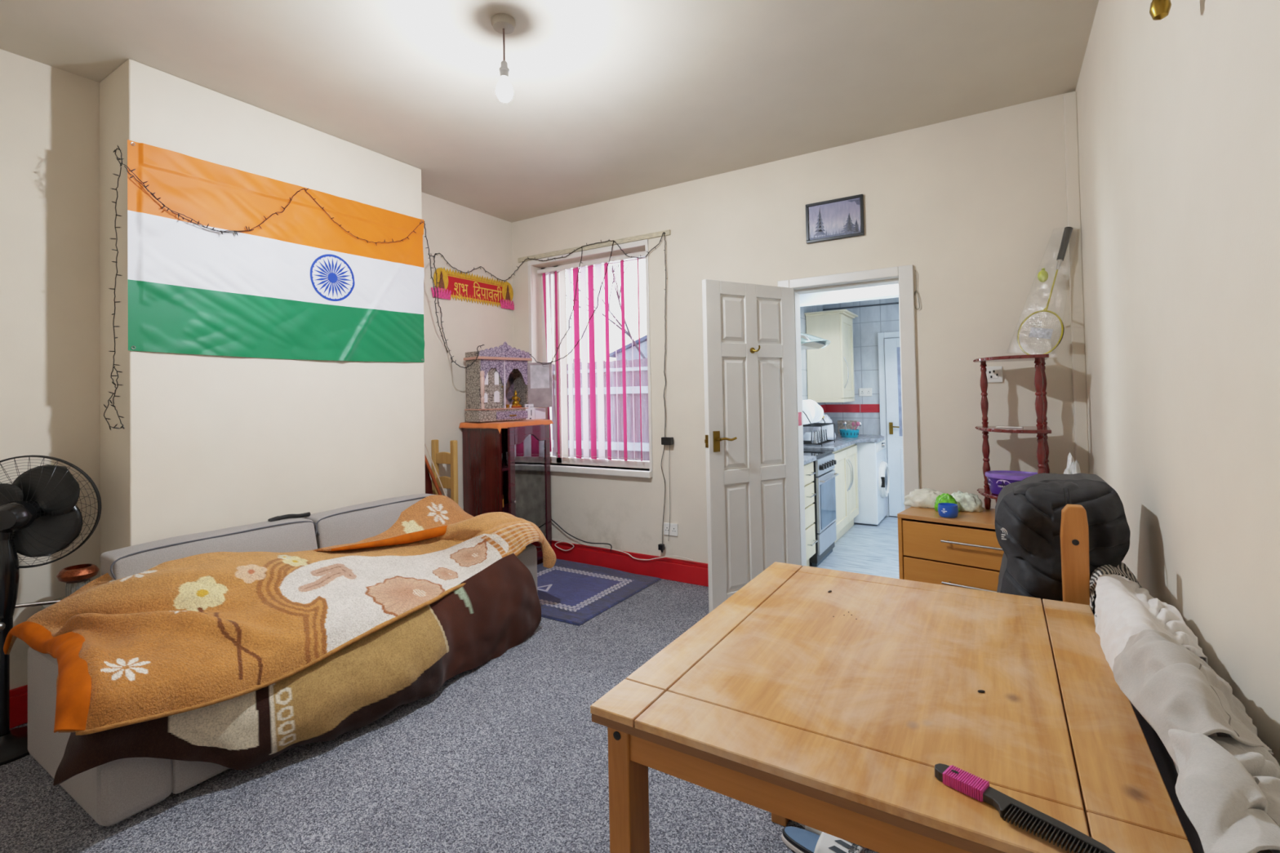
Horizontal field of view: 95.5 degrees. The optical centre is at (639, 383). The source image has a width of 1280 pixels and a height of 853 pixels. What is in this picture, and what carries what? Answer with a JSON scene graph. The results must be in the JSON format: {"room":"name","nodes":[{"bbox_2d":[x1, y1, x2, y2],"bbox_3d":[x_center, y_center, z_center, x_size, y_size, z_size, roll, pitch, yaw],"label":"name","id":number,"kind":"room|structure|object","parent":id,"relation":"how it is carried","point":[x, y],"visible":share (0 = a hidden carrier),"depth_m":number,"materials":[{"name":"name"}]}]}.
{"room":"living room","nodes":[
{"label":"living room","id":0,"kind":"room"},
{"bbox_2d":[0,48,513,689],"bbox_3d":[-2.181,0.016,3.133,0.150,2.749,4.085,-2,-1,32],"label":"wall","id":1,"kind":"structure","parent":0,"point":[50,115],"depth_m":2.52,"materials":[{"name":"beige paint"}]},
{"bbox_2d":[9,684,27,728],"bbox_3d":[-2.745,1.306,1.992,0.020,0.150,1.365,-2,-1,32],"label":"baseboard","id":2,"kind":"structure","parent":1,"relation":"attached to","point":[19,695],"depth_m":2.35,"materials":[{"name":"red paint"}]},
{"bbox_2d":[431,266,514,310],"bbox_3d":[-1.265,-0.734,4.495,0.011,0.234,0.847,-2,-1,32],"label":"banner","id":3,"kind":"object","parent":1,"relation":"attached to","point":[455,285],"visible":1,"depth_m":4.46,"materials":[{"name":"red fabric"}]},
{"bbox_2d":[99,58,425,576],"bbox_3d":[-1.889,0.011,3.133,0.347,2.749,1.460,-2,-1,32],"label":"wall","id":4,"kind":"structure","parent":0,"point":[206,442],"depth_m":2.75,"materials":[{"name":"beige paint"}]},
{"bbox_2d":[103,146,423,430],"bbox_3d":[-1.748,-0.415,3.006,0.225,1.227,1.496,-2,-1,40],"label":"fairy lights","id":5,"kind":"object","parent":4,"relation":"attached to","point":[117,157],"visible":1,"depth_m":2.45},
{"bbox_2d":[127,139,424,362],"bbox_3d":[-1.742,-0.583,3.040,0.021,0.914,1.464,-2,-1,32],"label":"flag","id":6,"kind":"object","parent":4,"relation":"attached to","point":[300,285],"visible":1,"depth_m":2.86,"materials":[{"name":"fabric"}]},
{"bbox_2d":[0,515,899,852],"bbox_3d":[0.297,1.397,3.332,3.987,0.100,7.040,-2,-1,32],"label":"floor","id":7,"kind":"structure","parent":0,"point":[508,755],"depth_m":1.94,"materials":[{"name":"grey carpet"}]},
{"bbox_2d":[15,596,65,609],"bbox_3d":[-2.372,1.103,2.315,0.210,0.553,0.406,-2,-1,32],"label":"side table","id":8,"kind":"object","parent":7,"relation":"on","point":[45,604],"visible":0.12,"depth_m":2.28,"materials":[{"name":"silver metal"}]},
{"bbox_2d":[65,578,90,597],"bbox_3d":[-2.316,0.850,2.396,0.076,0.075,0.076,-2,-1,32],"label":"ribbed glass","id":9,"kind":"object","parent":8,"relation":"on","point":[70,588],"visible":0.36,"depth_m":2.37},
{"bbox_2d":[56,564,99,583],"bbox_3d":[-2.317,0.783,2.397,0.128,0.056,0.128,-2,-1,32],"label":"bowl","id":10,"kind":"object","parent":9,"relation":"on","point":[82,572],"visible":1,"depth_m":2.36,"materials":[{"name":"orange metal"}]},
{"bbox_2d":[0,455,102,765],"bbox_3d":[-2.377,0.828,2.245,0.293,1.100,0.387,-2,-1,32],"label":"pedestal fan","id":11,"kind":"object","parent":7,"relation":"on","point":[40,516],"visible":0.99,"depth_m":2.25,"materials":[{"name":"black plastic"}]},
{"bbox_2d":[27,493,537,826],"bbox_3d":[-1.418,1.000,2.753,0.765,0.708,1.940,-2,-1,32],"label":"sofa","id":12,"kind":"object","parent":7,"relation":"on","point":[111,793],"visible":0.2,"depth_m":2.09,"materials":[{"name":"grey fabric"}]},
{"bbox_2d":[99,517,317,580],"bbox_3d":[-1.833,0.816,2.554,0.252,0.332,0.763,-2,-1,32],"label":"cushion","id":13,"kind":"object","parent":12,"relation":"on","point":[300,534],"depth_m":2.51,"materials":[{"name":"grey fabric"}]},
{"bbox_2d":[3,494,555,735],"bbox_3d":[-1.328,0.866,2.727,0.941,0.444,2.151,-2,-1,36],"label":"blanket","id":14,"kind":"object","parent":12,"relation":"on","point":[195,632],"visible":0.99,"depth_m":2.19,"materials":[{"name":"fabric"}]},
{"bbox_2d":[267,511,310,521],"bbox_3d":[-1.723,0.655,2.861,0.028,0.030,0.193,-2,-1,32],"label":"strap","id":15,"kind":"object","parent":12,"relation":"on","point":[305,514],"visible":0.98,"depth_m":2.85,"materials":[{"name":"black fabric"}]},
{"bbox_2d":[53,553,541,786],"bbox_3d":[-1.073,1.144,2.405,0.276,0.456,1.918,-2,-1,35],"label":"blanket","id":16,"kind":"object","parent":12,"relation":"on","point":[498,608],"visible":0.88,"depth_m":2.22,"materials":[{"name":"fabric"}]},
{"bbox_2d":[302,493,432,548],"bbox_3d":[-1.427,0.820,3.213,0.251,0.330,0.758,-2,-1,32],"label":"cushion","id":17,"kind":"object","parent":12,"relation":"on","point":[355,523],"depth_m":3.04,"materials":[{"name":"grey fabric"}]},
{"bbox_2d":[425,464,432,493],"bbox_3d":[-1.482,0.863,3.939,0.020,1.060,0.300,-2,-1,32],"label":"leaning board","id":18,"kind":"object","parent":7,"relation":"on","point":[428,490],"visible":0.05,"depth_m":3.98,"materials":[{"name":"brown wood"}]},
{"bbox_2d":[424,441,446,496],"bbox_3d":[-1.386,0.892,4.015,0.029,1.003,0.278,-2,-1,32],"label":"pole","id":19,"kind":"object","parent":7,"relation":"on","point":[427,464],"visible":0.22,"depth_m":3.97,"materials":[{"name":"brown wood"}]},
{"bbox_2d":[431,440,458,505],"bbox_3d":[-1.405,0.892,3.972,0.235,1.000,0.218,-2,-1,32],"label":"wooden chair","id":20,"kind":"object","parent":7,"relation":"on","point":[447,458],"visible":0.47,"depth_m":4.02,"materials":[{"name":"brown wood"}]},
{"bbox_2d":[462,424,551,564],"bbox_3d":[-0.982,0.842,4.427,0.471,1.100,0.515,-2,-1,32],"label":"display cabinet","id":21,"kind":"object","parent":7,"relation":"on","point":[524,484],"visible":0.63,"depth_m":4.28,"materials":[{"name":"brown wood"}]},
{"bbox_2d":[502,460,508,471],"bbox_3d":[-1.022,0.624,4.453,0.361,0.018,0.475,-2,-1,32],"label":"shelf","id":22,"kind":"object","parent":21,"relation":"attached to","point":[504,468],"depth_m":4.26,"materials":[{"name":"brown wood"}]},
{"bbox_2d":[502,500,508,513],"bbox_3d":[-1.016,0.944,4.447,0.361,0.018,0.475,-2,-1,32],"label":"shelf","id":23,"kind":"object","parent":21,"relation":"attached to","point":[505,502],"depth_m":4.43,"materials":[{"name":"brown wood"}]},
{"bbox_2d":[458,419,553,434],"bbox_3d":[-1.014,0.322,4.457,0.422,0.077,0.584,-2,-1,32],"label":"table runner","id":24,"kind":"object","parent":21,"relation":"on","point":[499,425],"visible":0.85,"depth_m":4.28,"materials":[{"name":"orange fabric"}]},
{"bbox_2d":[463,342,552,422],"bbox_3d":[-0.995,-0.019,4.416,0.335,0.592,0.572,-2,-1,44],"label":"shrine","id":25,"kind":"object","parent":24,"relation":"on","point":[492,381],"visible":1,"depth_m":4.36,"materials":[{"name":"purple wood"}]},
{"bbox_2d":[511,390,522,408],"bbox_3d":[-0.963,0.116,4.505,0.100,0.135,0.100,-2,-1,44],"label":"statuette","id":26,"kind":"object","parent":25,"relation":"on","point":[515,402],"visible":0.99,"depth_m":4.49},
{"bbox_2d":[530,364,549,388],"bbox_3d":[-0.777,-0.056,4.510,0.150,0.180,0.003,-1,-1,6],"label":"picture","id":27,"kind":"object","parent":25,"relation":"attached to","point":[540,374],"depth_m":4.51},
{"bbox_2d":[524,404,534,419],"bbox_3d":[-0.857,0.217,4.513,0.075,0.120,0.031,-1,-1,-26],"label":"box","id":28,"kind":"object","parent":24,"relation":"on","point":[531,409],"visible":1,"depth_m":4.50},
{"bbox_2d":[534,408,545,419],"bbox_3d":[-0.791,0.234,4.581,0.085,0.085,0.040,-1,-1,-26],"label":"box","id":29,"kind":"object","parent":24,"relation":"on","point":[540,413],"visible":0.76,"depth_m":4.56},
{"bbox_2d":[551,518,612,551],"bbox_3d":[-0.480,1.127,4.436,0.639,0.222,0.008,-2,-1,32],"label":"power cable","id":30,"kind":"object","parent":21,"relation":"attached to","point":[551,518],"visible":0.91,"depth_m":4.41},
{"bbox_2d":[537,558,661,626],"bbox_3d":[-0.516,1.360,3.913,0.985,0.023,0.935,-2,-1,32],"label":"rug","id":31,"kind":"object","parent":7,"relation":"on","point":[573,593],"visible":0.73,"depth_m":3.85,"materials":[{"name":"fabric"}]},
{"bbox_2d":[804,462,817,566],"bbox_3d":[0.984,0.956,4.142,0.459,0.785,0.495,-2,-1,32],"label":"drawer unit","id":32,"kind":"object","parent":7,"relation":"on","point":[809,473],"visible":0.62,"depth_m":4.13,"materials":[{"name":"beige wood"}]},
{"bbox_2d":[803,455,816,465],"bbox_3d":[0.962,0.548,4.150,0.455,0.032,0.520,-2,-1,32],"label":"countertop","id":33,"kind":"structure","parent":32,"relation":"on","point":[807,459],"depth_m":4.14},
{"bbox_2d":[803,448,838,566],"bbox_3d":[1.274,0.945,4.577,0.477,0.812,0.535,-2,-1,32],"label":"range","id":34,"kind":"object","parent":7,"relation":"on","point":[824,483],"visible":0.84,"depth_m":4.40,"materials":[{"name":"silver metal"}]},
{"bbox_2d":[803,448,832,457],"bbox_3d":[1.244,0.546,4.598,0.425,0.012,0.535,-2,-1,32],"label":"cooktop","id":35,"kind":"object","parent":34,"relation":"in","point":[818,453],"depth_m":4.55,"materials":[{"name":"black metal"}]},
{"bbox_2d":[781,826,864,852],"bbox_3d":[0.515,1.272,1.596,0.270,0.070,0.110,-2,-1,40],"label":"shoe","id":36,"kind":"object","parent":7,"relation":"on","point":[798,840],"visible":0.9,"depth_m":1.60,"materials":[{"name":"white plastic"}]},
{"bbox_2d":[798,822,865,849],"bbox_3d":[0.530,1.271,1.713,0.109,0.081,0.270,0,-1,-44],"label":"sandal","id":37,"kind":"object","parent":7,"relation":"on","point":[806,828],"visible":0.02,"depth_m":1.67,"materials":[{"name":"white plastic"}]},
{"bbox_2d":[832,444,858,543],"bbox_3d":[1.665,0.964,5.241,0.465,0.785,0.990,-2,-1,32],"label":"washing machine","id":38,"kind":"object","parent":7,"relation":"on","point":[846,466],"visible":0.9,"depth_m":5.14,"materials":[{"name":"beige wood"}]},
{"bbox_2d":[803,434,884,451],"bbox_3d":[1.865,0.543,5.458,0.620,0.032,1.575,-2,-1,32],"label":"countertop","id":39,"kind":"structure","parent":38,"relation":"on","point":[840,442],"depth_m":5.32,"materials":[{"name":"stone"}]},
{"bbox_2d":[802,410,835,446],"bbox_3d":[1.497,0.373,5.089,0.298,0.309,0.448,-2,-1,32],"label":"dish rack","id":40,"kind":"object","parent":39,"relation":"on","point":[813,424],"visible":0.52,"depth_m":5.00,"materials":[{"name":"black metal"}]},
{"bbox_2d":[802,400,814,424],"bbox_3d":[1.381,0.241,4.936,0.210,0.209,0.038,-2,-1,32],"label":"plate","id":41,"kind":"object","parent":40,"relation":"in","point":[808,408],"visible":0.59,"depth_m":4.91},
{"bbox_2d":[803,431,815,440],"bbox_3d":[1.521,0.470,5.227,0.136,0.070,0.135,-2,-1,32],"label":"bowl","id":42,"kind":"object","parent":40,"relation":"in","point":[807,435],"visible":0.73,"depth_m":5.18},
{"bbox_2d":[805,400,817,424],"bbox_3d":[1.414,0.241,4.970,0.210,0.209,0.038,-2,-1,32],"label":"plate","id":43,"kind":"object","parent":40,"relation":"in","point":[811,402],"visible":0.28,"depth_m":4.92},
{"bbox_2d":[808,400,820,423],"bbox_3d":[1.462,0.242,5.048,0.210,0.209,0.038,-2,-1,32],"label":"plate","id":44,"kind":"object","parent":40,"relation":"in","point":[815,402],"visible":0.16,"depth_m":5.00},
{"bbox_2d":[810,431,818,443],"bbox_3d":[1.474,0.450,4.904,0.066,0.100,0.065,-2,-1,32],"label":"drinking glass","id":45,"kind":"object","parent":40,"relation":"in","point":[811,431],"visible":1,"depth_m":4.89,"materials":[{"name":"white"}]},
{"bbox_2d":[813,431,821,442],"bbox_3d":[1.512,0.451,4.965,0.066,0.100,0.065,-2,-1,32],"label":"drinking glass","id":46,"kind":"object","parent":40,"relation":"in","point":[819,431],"visible":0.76,"depth_m":4.96,"materials":[{"name":"white"}]},
{"bbox_2d":[815,430,822,442],"bbox_3d":[1.549,0.451,5.026,0.066,0.100,0.065,-2,-1,32],"label":"drinking glass","id":47,"kind":"object","parent":40,"relation":"in","point":[815,430],"visible":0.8,"depth_m":5.02,"materials":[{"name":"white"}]},
{"bbox_2d":[815,405,823,422],"bbox_3d":[1.560,0.263,5.205,0.170,0.169,0.035,-2,-1,32],"label":"plate","id":48,"kind":"object","parent":40,"relation":"in","point":[821,409],"visible":0.22,"depth_m":5.17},
{"bbox_2d":[812,413,835,439],"bbox_3d":[1.746,0.398,5.524,0.201,0.265,0.195,-1,-1,-7],"label":"bag","id":49,"kind":"object","parent":39,"relation":"on","point":[829,428],"visible":0.37,"depth_m":5.46,"materials":[{"name":"white plastic"}]},
{"bbox_2d":[837,420,857,434],"bbox_3d":[2.183,0.458,6.112,0.200,0.148,0.040,-2,-1,32],"label":"chopping board","id":50,"kind":"object","parent":39,"relation":"on","point":[840,425],"visible":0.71,"depth_m":6.11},
{"bbox_2d":[839,429,859,437],"bbox_3d":[2.076,0.491,5.765,0.190,0.075,0.190,-2,-1,32],"label":"basket","id":51,"kind":"object","parent":39,"relation":"on","point":[843,433],"visible":1,"depth_m":5.69,"materials":[{"name":"teal plastic"}]},
{"bbox_2d":[853,438,889,524],"bbox_3d":[2.155,0.953,5.855,0.635,0.780,0.530,-2,-1,32],"label":"washing machine","id":52,"kind":"object","parent":7,"relation":"on","point":[873,478],"visible":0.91,"depth_m":5.55,"materials":[{"name":"white metal"}]},
{"bbox_2d":[590,561,1193,852],"bbox_3d":[0.518,0.928,1.217,0.799,0.750,0.986,-2,-1,32],"label":"dining table","id":53,"kind":"object","parent":7,"relation":"on","point":[839,726],"visible":1,"depth_m":0.99,"materials":[{"name":"brown wood"}]},
{"bbox_2d":[934,763,1115,852],"bbox_3d":[0.475,0.536,0.727,0.048,0.016,0.214,0,-1,-40],"label":"comb","id":54,"kind":"object","parent":53,"relation":"on","point":[962,781],"visible":1,"depth_m":0.73,"materials":[{"name":"plastic"}]},
{"bbox_2d":[897,506,1004,592],"bbox_3d":[1.677,0.969,2.751,0.745,0.680,0.431,-2,-1,42],"label":"dresser","id":55,"kind":"object","parent":7,"relation":"on","point":[964,550],"visible":0.28,"depth_m":2.73,"materials":[{"name":"orange wood"}]},
{"bbox_2d":[903,488,945,508],"bbox_3d":[1.504,0.590,3.018,0.246,0.093,0.126,-2,-1,32],"label":"bag","id":56,"kind":"object","parent":55,"relation":"on","point":[924,497],"visible":0.77,"depth_m":3.00,"materials":[{"name":"plastic"}]},
{"bbox_2d":[934,493,959,512],"bbox_3d":[1.525,0.589,2.888,0.113,0.090,0.078,-2,-1,32],"label":"wrapper","id":57,"kind":"object","parent":55,"relation":"on","point":[944,498],"visible":0.55,"depth_m":2.88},
{"bbox_2d":[937,502,958,518],"bbox_3d":[1.469,0.604,2.773,0.088,0.058,0.088,-2,-1,32],"label":"pot","id":58,"kind":"object","parent":55,"relation":"on","point":[948,510],"visible":1,"depth_m":2.74,"materials":[{"name":"plastic"}]},
{"bbox_2d":[951,490,984,511],"bbox_3d":[1.632,0.585,2.916,0.164,0.094,0.103,-2,-1,32],"label":"bag","id":59,"kind":"object","parent":55,"relation":"on","point":[966,502],"visible":0.8,"depth_m":2.88,"materials":[{"name":"plastic"}]},
{"bbox_2d":[973,354,1051,509],"bbox_3d":[1.796,0.249,2.809,0.310,0.758,0.328,-2,-1,32],"label":"corner shelf","id":60,"kind":"object","parent":55,"relation":"on","point":[1042,429],"visible":0.8,"depth_m":2.81,"materials":[{"name":"red wood"}]},
{"bbox_2d":[995,426,1023,428],"bbox_3d":[1.770,0.208,2.784,0.110,0.006,0.024,-2,-1,43],"label":"card","id":61,"kind":"object","parent":60,"relation":"on","point":[997,426],"visible":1,"depth_m":2.77,"materials":[{"name":"paper"}]},
{"bbox_2d":[985,470,1037,494],"bbox_3d":[1.807,0.479,2.777,0.274,0.103,0.196,-2,-1,40],"label":"plastic tub","id":62,"kind":"object","parent":60,"relation":"on","point":[997,480],"visible":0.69,"depth_m":2.78,"materials":[{"name":"plastic"}]},
{"bbox_2d":[1017,226,1072,355],"bbox_3d":[1.973,-0.446,2.797,0.264,0.630,0.118,-1,-1,7],"label":"racket","id":63,"kind":"object","parent":60,"relation":"on","point":[1068,231],"visible":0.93,"depth_m":2.81,"materials":[{"name":"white plastic"}]},
{"bbox_2d":[1028,327,1053,338],"bbox_3d":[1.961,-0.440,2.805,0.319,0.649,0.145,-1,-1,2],"label":"label","id":64,"kind":"object","parent":63,"relation":"attached to","point":[1036,332],"visible":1,"depth_m":2.79,"materials":[{"name":"white"}]},
{"bbox_2d":[1037,267,1048,282],"bbox_3d":[1.977,-0.535,2.853,0.044,0.072,0.040,-2,-1,32],"label":"shuttlecock","id":65,"kind":"object","parent":64,"relation":"in","point":[1042,276],"visible":1,"depth_m":2.84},
{"bbox_2d":[1063,452,1080,474],"bbox_3d":[1.929,0.463,2.589,0.092,0.315,0.126,-2,-1,32],"label":"plastic bag","id":66,"kind":"object","parent":55,"relation":"on","point":[1073,468],"visible":0.27,"depth_m":2.58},
{"bbox_2d":[1060,504,1089,604],"bbox_3d":[1.071,0.811,1.753,0.430,0.982,0.426,-2,-1,32],"label":"wooden chair","id":67,"kind":"object","parent":7,"relation":"on","point":[1074,530],"visible":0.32,"depth_m":1.48,"materials":[{"name":"brown wood"}]},
{"bbox_2d":[995,473,1130,616],"bbox_3d":[1.241,0.505,1.730,0.327,0.452,0.385,-2,-1,32],"label":"jacket","id":68,"kind":"object","parent":67,"relation":"on","point":[1028,511],"visible":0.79,"depth_m":1.64,"materials":[{"name":"black fabric"}]},
{"bbox_3d":[0.953,0.930,0.980,0.087,0.721,1.452,-2,-1,32],"label":"drying rack","id":69,"kind":"object","parent":7,"relation":"on","visible":0},
{"bbox_2d":[1089,562,1142,612],"bbox_3d":[1.212,0.629,1.500,0.126,0.271,0.446,-2,-1,43],"label":"striped shirt","id":70,"kind":"object","parent":69,"relation":"hanging from","point":[1122,570],"visible":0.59,"depth_m":1.58,"materials":[{"name":"fabric"}]},
{"bbox_2d":[1093,573,1208,671],"bbox_3d":[1.118,0.574,1.306,0.171,0.262,0.718,-2,-1,32],"label":"cushion","id":71,"kind":"object","parent":69,"relation":"on","point":[1123,609],"visible":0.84,"depth_m":1.21,"materials":[{"name":"fabric"}]},
{"bbox_2d":[1130,702,1204,852],"bbox_3d":[0.815,0.825,0.878,0.023,0.492,1.040,-2,-1,32],"label":"trousers","id":72,"kind":"object","parent":69,"relation":"hanging from","point":[1165,763],"visible":0.1,"depth_m":0.90,"materials":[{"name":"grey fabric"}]},
{"bbox_2d":[1112,629,1273,766],"bbox_3d":[0.858,0.526,0.898,0.176,0.241,0.522,-2,-1,32],"label":"cushion","id":73,"kind":"object","parent":69,"relation":"on","point":[1169,685],"visible":0.94,"depth_m":0.83,"materials":[{"name":"fabric"}]},
{"bbox_2d":[1168,728,1279,852],"bbox_3d":[0.712,0.538,0.663,0.163,0.230,0.363,-2,-1,32],"label":"cushion","id":74,"kind":"object","parent":69,"relation":"on","point":[1228,789],"visible":1,"depth_m":0.64,"materials":[{"name":"fabric"}]},
{"bbox_2d":[0,0,1098,222],"bbox_3d":[-0.528,-1.459,2.136,4.187,0.100,4.305,-2,-1,32],"label":"ceiling","id":75,"kind":"structure","parent":0,"point":[611,99],"depth_m":2.59,"materials":[{"name":"paint"}]},
{"bbox_2d":[491,13,515,102],"bbox_3d":[-0.526,-1.250,2.250,0.094,0.315,0.094,-2,-1,32],"label":"pendant light","id":76,"kind":"object","parent":75,"relation":"hanging from","point":[504,24],"visible":1,"depth_m":2.23,"materials":[{"name":"grey plastic"}]},
{"bbox_2d":[511,91,1075,563],"bbox_3d":[0.608,-0.023,3.908,3.987,2.749,0.160,-2,-1,32],"label":"wall","id":77,"kind":"structure","parent":0,"point":[976,204],"depth_m":3.32,"materials":[{"name":"beige paint"}]},
{"bbox_2d":[423,221,673,552],"bbox_3d":[-0.722,0.056,3.948,1.522,2.264,1.158,-2,-1,32],"label":"fairy lights","id":78,"kind":"object","parent":77,"relation":"attached to","point":[664,440],"visible":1,"depth_m":4.10,"materials":[{"name":"black plastic"}]},
{"bbox_2d":[527,239,653,478],"bbox_3d":[-0.378,-0.169,4.493,1.142,1.700,0.210,-2,-1,32],"label":"window","id":79,"kind":"structure","parent":77,"relation":"in","point":[589,462],"depth_m":4.53,"materials":[{"name":"white paint"}]},
{"bbox_2d":[537,252,645,461],"bbox_3d":[-0.370,-0.184,4.498,1.060,1.530,0.043,-2,-1,32],"label":"vertical blinds","id":80,"kind":"object","parent":79,"relation":"attached to","point":[600,381],"visible":0.91,"depth_m":4.53,"materials":[{"name":"white fabric"}]},
{"bbox_2d":[517,229,671,262],"bbox_3d":[-0.397,-1.040,4.429,1.428,0.035,0.018,-2,-1,32],"label":"trim","id":81,"kind":"structure","parent":77,"relation":"attached to","point":[656,234],"depth_m":4.37,"materials":[{"name":"brown wood"}]},
{"bbox_2d":[551,538,693,560],"bbox_3d":[-0.172,1.236,4.245,1.258,0.087,0.007,-2,-1,32],"label":"cable","id":82,"kind":"object","parent":77,"relation":"attached to","point":[568,542],"visible":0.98,"depth_m":4.28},
{"bbox_2d":[551,540,708,586],"bbox_3d":[-0.068,1.295,4.210,2.250,0.150,0.020,-2,-1,32],"label":"baseboard","id":83,"kind":"structure","parent":77,"relation":"attached to","point":[665,568],"depth_m":4.17,"materials":[{"name":"red paint"}]},
{"bbox_2d":[663,522,678,536],"bbox_3d":[0.214,1.012,4.042,0.110,0.085,0.013,-2,-1,32],"label":"wall socket","id":84,"kind":"object","parent":77,"relation":"attached to","point":[673,528],"visible":1,"depth_m":4.04,"materials":[{"name":"white plastic"}]},
{"bbox_2d":[702,279,800,613],"bbox_3d":[0.671,0.374,3.363,0.683,1.919,0.091,0,-1,-30],"label":"door","id":85,"kind":"structure","parent":77,"relation":"in","point":[751,439],"depth_m":3.35,"materials":[{"name":"paint"}]},
{"bbox_2d":[798,412,801,426],"bbox_3d":[1.011,0.222,3.675,0.001,0.085,0.070,-2,-1,32],"label":"trim","id":86,"kind":"structure","parent":77,"relation":"attached to","point":[799,413],"depth_m":3.67,"materials":[{"name":"red tile"}]},
{"bbox_2d":[805,194,864,244],"bbox_3d":[1.158,-0.980,3.468,0.333,0.238,0.020,-2,-1,32],"label":"picture frame","id":87,"kind":"object","parent":77,"relation":"attached to","point":[841,218],"visible":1,"depth_m":3.46,"materials":[{"name":"black plastic"}]},
{"bbox_2d":[777,264,919,566],"bbox_3d":[1.257,0.339,3.498,0.773,1.985,0.192,-2,-1,32],"label":"trim","id":88,"kind":"structure","parent":77,"relation":"attached to","point":[903,276],"depth_m":3.28,"materials":[{"name":"paint"}]},
{"bbox_2d":[914,270,919,309],"bbox_3d":[1.536,-0.524,3.235,0.035,0.223,0.013,-2,-1,26],"label":"cord","id":89,"kind":"object","parent":77,"relation":"hanging from","point":[915,270],"visible":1,"depth_m":3.23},
{"bbox_2d":[986,366,1003,382],"bbox_3d":[1.847,-0.049,3.042,0.085,0.085,0.013,-2,-1,32],"label":"wall socket","id":90,"kind":"object","parent":77,"relation":"attached to","point":[994,374],"visible":0.84,"depth_m":3.03,"materials":[{"name":"white plastic"}]},
{"bbox_2d":[800,304,826,434],"bbox_3d":[1.252,0.183,5.186,0.120,2.360,2.695,-2,-1,32],"label":"wall","id":91,"kind":"structure","parent":0,"point":[803,309],"depth_m":5.67,"materials":[{"name":"white tile"}]},
{"bbox_2d":[800,332,830,350],"bbox_3d":[1.237,-0.593,4.610,0.501,0.620,0.623,-2,-1,32],"label":"extractor hood","id":92,"kind":"object","parent":91,"relation":"attached to","point":[808,341],"visible":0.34,"depth_m":4.45,"materials":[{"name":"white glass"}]},
{"bbox_2d":[804,309,857,402],"bbox_3d":[1.932,-0.259,5.816,0.390,0.880,0.575,-2,-1,32],"label":"upper cabinet","id":93,"kind":"object","parent":91,"relation":"attached to","point":[830,369],"visible":0.99,"depth_m":5.63,"materials":[{"name":"beige wood"}]},
{"bbox_2d":[800,284,898,306],"bbox_3d":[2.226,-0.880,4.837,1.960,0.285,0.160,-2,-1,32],"label":"ceiling","id":94,"kind":"structure","parent":91,"relation":"attached to","point":[886,291],"depth_m":5.01,"materials":[{"name":"white paint"}]},
{"bbox_2d":[819,404,879,413],"bbox_3d":[1.993,0.256,5.742,0.555,0.085,0.970,-2,-1,32],"label":"trim","id":95,"kind":"structure","parent":91,"relation":"attached to","point":[837,407],"depth_m":6.15,"materials":[{"name":"red tile"}]},
{"bbox_2d":[822,297,899,435],"bbox_3d":[2.870,0.163,5.830,2.160,2.360,0.100,-2,-1,32],"label":"wall","id":96,"kind":"structure","parent":0,"point":[870,321],"depth_m":6.08,"materials":[{"name":"white tile"}]},
{"bbox_2d":[822,302,898,311],"bbox_3d":[2.541,-0.820,5.974,1.300,0.015,0.012,-2,-1,32],"label":"trim","id":97,"kind":"structure","parent":96,"relation":"attached to","point":[896,302],"depth_m":6.10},
{"bbox_2d":[858,387,871,396],"bbox_3d":[2.358,0.088,6.080,0.130,0.085,0.013,-2,-1,32],"label":"wall socket","id":98,"kind":"object","parent":96,"relation":"attached to","point":[862,392],"visible":1,"depth_m":6.08,"materials":[{"name":"white plastic"}]},
{"bbox_2d":[877,331,904,516],"bbox_3d":[2.826,0.403,5.737,0.860,1.880,0.102,-2,-1,32],"label":"door","id":99,"kind":"structure","parent":96,"relation":"in","point":[889,349],"depth_m":5.90,"materials":[{"name":"white paint"}]},
{"bbox_2d":[1075,0,1279,852],"bbox_3d":[1.211,-0.087,1.136,0.150,2.749,4.245,-2,-1,32],"label":"wall","id":100,"kind":"structure","parent":0,"point":[1179,113],"depth_m":1.26,"materials":[{"name":"beige paint"}]},
{"bbox_2d":[1062,91,1088,474],"bbox_3d":[2.145,-0.063,2.840,0.050,2.729,0.045,-2,-1,32],"label":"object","id":101,"kind":"structure","parent":100,"relation":"attached to","point":[1069,100],"depth_m":2.83,"materials":[{"name":"beige paint"}]},
{"bbox_2d":[1149,0,1171,20],"bbox_3d":[1.044,-0.832,1.134,0.093,0.184,0.127,-2,-1,32],"label":"wall light","id":102,"kind":"object","parent":100,"relation":"attached to","point":[1159,9],"visible":1,"depth_m":1.17,"materials":[{"name":"gold metal"}]},
{"label":"outside","id":103,"kind":"structure","parent":0,"visible":0},
{"bbox_3d":[2.524,1.645,13.544,18.000,0.200,18.275,-2,-1,32],"label":"ground","id":104,"kind":"structure","parent":103,"visible":0},
{"bbox_2d":[552,262,645,358],"bbox_3d":[0.136,-0.981,13.286,5.002,5.137,2.005,-2,-1,32],"label":"bare tree","id":105,"kind":"object","parent":104,"relation":"on","point":[628,333],"visible":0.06,"depth_m":13.59,"materials":[{"name":"grey plant"}]},
{"bbox_2d":[551,358,649,461],"bbox_3d":[-0.476,0.534,9.877,4.800,2.000,0.160,-2,-1,32],"label":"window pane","id":106,"kind":"object","parent":104,"relation":"on","point":[628,364],"visible":0.09,"depth_m":9.79,"materials":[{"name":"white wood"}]},
{"bbox_2d":[609,335,647,360],"bbox_3d":[1.207,-0.038,23.311,3.800,3.680,3.250,-2,-1,32],"label":"house","id":107,"kind":"structure","parent":104,"relation":"on","point":[643,340],"depth_m":22.45,"materials":[{"name":"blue stone"}]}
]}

